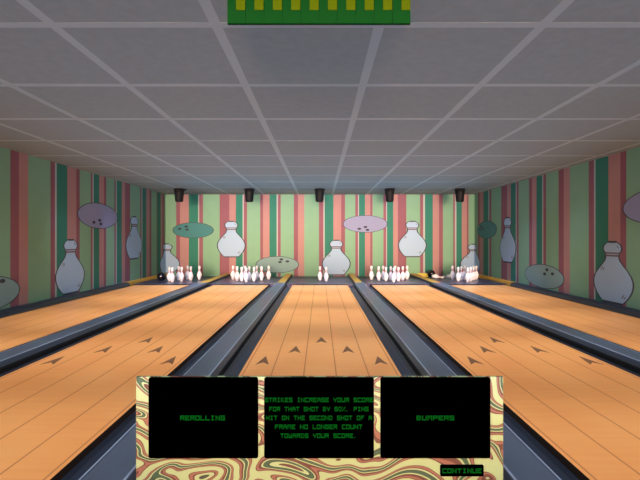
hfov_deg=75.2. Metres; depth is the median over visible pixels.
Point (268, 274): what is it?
pin
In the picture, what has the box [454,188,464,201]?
ceiling lamp
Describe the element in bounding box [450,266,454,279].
pin
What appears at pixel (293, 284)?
sill
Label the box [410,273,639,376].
divider
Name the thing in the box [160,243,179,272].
decal
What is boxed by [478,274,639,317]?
rail
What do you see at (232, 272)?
pin
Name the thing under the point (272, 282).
deck
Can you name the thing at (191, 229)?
decal
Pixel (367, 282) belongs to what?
deck
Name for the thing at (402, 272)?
pin
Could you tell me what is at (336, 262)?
decal
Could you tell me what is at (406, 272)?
pin
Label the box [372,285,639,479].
lane
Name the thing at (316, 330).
lane
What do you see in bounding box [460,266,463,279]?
pin
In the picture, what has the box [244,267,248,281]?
pin
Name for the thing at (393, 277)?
pin
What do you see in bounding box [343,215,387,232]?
decal
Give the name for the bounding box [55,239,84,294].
decal
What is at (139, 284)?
sill
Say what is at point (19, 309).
rail
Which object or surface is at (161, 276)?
ball
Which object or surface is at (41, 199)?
wall
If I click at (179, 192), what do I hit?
ceiling lamp
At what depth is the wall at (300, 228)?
12.15 m
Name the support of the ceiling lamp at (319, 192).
hanging from the ceiling
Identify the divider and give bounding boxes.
[0,273,229,376]
[61,273,291,479]
[348,273,578,479]
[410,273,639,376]
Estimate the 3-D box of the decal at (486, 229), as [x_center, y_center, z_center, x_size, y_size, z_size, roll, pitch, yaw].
[4.511,-0.255,11.274,0.006,0.490,1.316,0,0,0]
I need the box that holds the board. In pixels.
[227,0,410,24]
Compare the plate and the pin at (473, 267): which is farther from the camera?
the plate
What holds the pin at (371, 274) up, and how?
on the deck at (367, 282)
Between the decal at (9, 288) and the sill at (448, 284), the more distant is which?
the sill at (448, 284)
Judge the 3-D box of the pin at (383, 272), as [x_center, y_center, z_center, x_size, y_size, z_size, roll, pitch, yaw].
[1.651,0.870,10.845,0.127,0.360,0.127,0,0,0]
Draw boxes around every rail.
[0,273,167,317]
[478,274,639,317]
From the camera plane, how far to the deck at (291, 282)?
10.32 m
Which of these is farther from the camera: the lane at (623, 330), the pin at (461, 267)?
the pin at (461, 267)
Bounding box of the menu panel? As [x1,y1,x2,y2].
[136,376,502,479]
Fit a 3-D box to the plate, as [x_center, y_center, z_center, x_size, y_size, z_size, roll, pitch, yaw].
[2.950,1.030,11.945,0.300,0.109,0.050,0,0,0]
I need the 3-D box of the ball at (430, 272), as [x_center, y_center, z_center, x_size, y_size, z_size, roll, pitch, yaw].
[3.165,0.976,11.800,0.216,0.216,0.216,0,0,0]
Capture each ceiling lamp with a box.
[174,188,186,201]
[244,188,254,201]
[314,188,324,201]
[384,188,394,201]
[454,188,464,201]
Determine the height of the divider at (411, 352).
0.140 m
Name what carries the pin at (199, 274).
on the deck at (153, 281)
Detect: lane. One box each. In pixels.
[0,285,188,352]
[0,285,267,479]
[239,285,400,375]
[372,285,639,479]
[451,285,639,352]
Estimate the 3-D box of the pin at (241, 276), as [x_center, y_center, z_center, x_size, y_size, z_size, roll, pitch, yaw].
[-1.961,0.870,10.395,0.127,0.360,0.127,0,0,0]
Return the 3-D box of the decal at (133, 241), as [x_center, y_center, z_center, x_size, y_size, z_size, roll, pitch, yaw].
[-4.512,-0.037,10.102,0.006,1.051,0.896,0,0,0]
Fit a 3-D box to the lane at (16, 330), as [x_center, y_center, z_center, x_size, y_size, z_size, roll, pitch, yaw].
[-3.612,1.092,4.435,1.254,0.086,10.110,0,0,0]
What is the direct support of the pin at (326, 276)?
on the deck at (291, 282)
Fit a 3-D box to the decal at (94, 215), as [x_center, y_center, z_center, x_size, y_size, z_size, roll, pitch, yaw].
[-4.511,-0.477,8.496,0.006,0.526,1.526,0,0,0]
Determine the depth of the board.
2.23 m
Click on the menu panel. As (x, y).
(188, 427)
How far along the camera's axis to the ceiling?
3.81 m
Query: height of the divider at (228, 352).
0.140 m
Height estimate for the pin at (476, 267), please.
0.360 m
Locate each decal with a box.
[0,276,19,307]
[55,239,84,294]
[77,203,116,228]
[126,216,141,259]
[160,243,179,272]
[173,222,213,237]
[217,221,245,256]
[256,256,298,272]
[322,240,350,274]
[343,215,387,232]
[398,221,426,256]
[460,244,479,272]
[477,221,496,238]
[500,217,515,262]
[525,264,563,288]
[593,241,633,305]
[623,192,639,222]
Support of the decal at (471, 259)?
attached to the wall at (300, 228)
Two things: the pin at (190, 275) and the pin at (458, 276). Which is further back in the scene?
the pin at (190, 275)
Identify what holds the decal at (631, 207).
attached to the wall at (563, 219)
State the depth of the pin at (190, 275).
10.59 m
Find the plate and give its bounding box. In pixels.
[417,273,427,276]
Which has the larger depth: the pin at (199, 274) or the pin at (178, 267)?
the pin at (199, 274)
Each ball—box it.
[157,272,165,280]
[428,270,434,276]
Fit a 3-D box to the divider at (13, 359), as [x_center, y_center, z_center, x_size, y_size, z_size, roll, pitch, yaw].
[-2.709,1.065,5.763,0.550,0.140,12.766,0,0,0]
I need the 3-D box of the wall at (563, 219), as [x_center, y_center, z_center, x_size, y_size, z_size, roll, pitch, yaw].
[4.585,-0.086,4.574,0.140,2.442,15.148,0,0,0]
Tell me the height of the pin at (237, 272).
0.360 m
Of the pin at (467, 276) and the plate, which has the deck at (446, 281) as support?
the pin at (467, 276)
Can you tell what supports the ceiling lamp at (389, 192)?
hanging from the ceiling
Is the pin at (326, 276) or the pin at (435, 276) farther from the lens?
the pin at (435, 276)
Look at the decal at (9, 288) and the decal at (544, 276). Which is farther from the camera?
the decal at (544, 276)
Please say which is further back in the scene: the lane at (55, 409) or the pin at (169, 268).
the pin at (169, 268)
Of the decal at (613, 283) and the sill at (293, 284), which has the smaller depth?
the decal at (613, 283)
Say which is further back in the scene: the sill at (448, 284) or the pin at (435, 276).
the pin at (435, 276)
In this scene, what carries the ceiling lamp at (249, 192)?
hanging from the ceiling
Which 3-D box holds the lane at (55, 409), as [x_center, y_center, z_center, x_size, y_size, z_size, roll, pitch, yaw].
[-1.806,1.092,4.435,1.254,0.086,10.110,0,0,0]
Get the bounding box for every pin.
[167,267,170,280]
[170,267,174,281]
[176,266,179,279]
[179,267,183,280]
[185,266,188,279]
[188,266,192,279]
[197,266,201,279]
[231,266,234,279]
[235,266,238,279]
[239,267,243,280]
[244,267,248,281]
[247,266,251,279]
[251,267,256,280]
[255,266,258,279]
[259,266,263,279]
[266,266,270,279]
[318,266,321,279]
[324,267,328,280]
[369,266,373,279]
[376,266,380,279]
[381,266,384,279]
[383,267,388,280]
[388,266,392,279]
[391,267,395,281]
[396,267,400,280]
[401,266,404,279]
[405,266,408,279]
[431,274,443,278]
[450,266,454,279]
[456,267,460,280]
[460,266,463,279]
[465,267,469,281]
[469,267,472,280]
[472,266,475,279]
[475,266,478,279]
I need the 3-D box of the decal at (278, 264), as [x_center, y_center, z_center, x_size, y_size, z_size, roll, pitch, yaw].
[-1.248,0.742,12.145,1.268,0.491,0.006,0,0,0]
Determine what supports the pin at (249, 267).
on the deck at (272, 282)
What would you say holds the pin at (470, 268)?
on the deck at (446, 281)
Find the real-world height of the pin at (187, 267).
0.360 m
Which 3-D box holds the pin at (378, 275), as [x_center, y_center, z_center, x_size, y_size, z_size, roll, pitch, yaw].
[1.496,0.870,10.620,0.127,0.360,0.127,0,0,0]
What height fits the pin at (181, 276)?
0.360 m
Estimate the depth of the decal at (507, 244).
10.00 m
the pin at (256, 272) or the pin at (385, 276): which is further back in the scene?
the pin at (256, 272)
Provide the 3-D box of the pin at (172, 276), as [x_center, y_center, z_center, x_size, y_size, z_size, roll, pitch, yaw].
[-3.612,0.870,10.170,0.127,0.360,0.127,0,0,0]
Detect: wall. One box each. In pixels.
[0,147,164,309]
[165,194,474,275]
[475,147,639,309]
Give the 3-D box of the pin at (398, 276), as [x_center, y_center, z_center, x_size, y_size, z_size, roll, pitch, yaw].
[1.961,0.870,10.395,0.127,0.360,0.127,0,0,0]
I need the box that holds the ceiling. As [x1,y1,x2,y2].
[0,0,639,194]
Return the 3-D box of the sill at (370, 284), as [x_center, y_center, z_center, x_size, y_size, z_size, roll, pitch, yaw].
[1.806,1.099,9.635,1.254,0.073,0.289,0,0,0]
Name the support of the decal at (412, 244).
attached to the wall at (300, 228)
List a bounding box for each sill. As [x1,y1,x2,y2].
[139,284,191,284]
[216,284,269,286]
[293,284,346,284]
[370,284,423,286]
[448,284,500,284]
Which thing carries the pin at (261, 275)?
on the deck at (272, 282)
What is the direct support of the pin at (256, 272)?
on the deck at (272, 282)
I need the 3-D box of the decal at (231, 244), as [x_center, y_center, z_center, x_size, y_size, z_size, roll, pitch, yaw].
[-2.592,-0.002,12.145,0.846,1.068,0.006,0,0,0]
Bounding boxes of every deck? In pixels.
[134,279,207,284]
[210,279,280,286]
[287,279,352,286]
[359,279,429,286]
[432,279,505,284]
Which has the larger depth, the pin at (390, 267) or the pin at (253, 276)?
the pin at (390, 267)
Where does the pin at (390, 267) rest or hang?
on the deck at (367, 282)
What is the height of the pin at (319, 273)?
0.360 m
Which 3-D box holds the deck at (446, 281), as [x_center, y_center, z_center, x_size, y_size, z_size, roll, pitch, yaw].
[3.606,1.093,10.390,1.548,0.085,1.220,0,0,0]
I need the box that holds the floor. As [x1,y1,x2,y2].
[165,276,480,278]

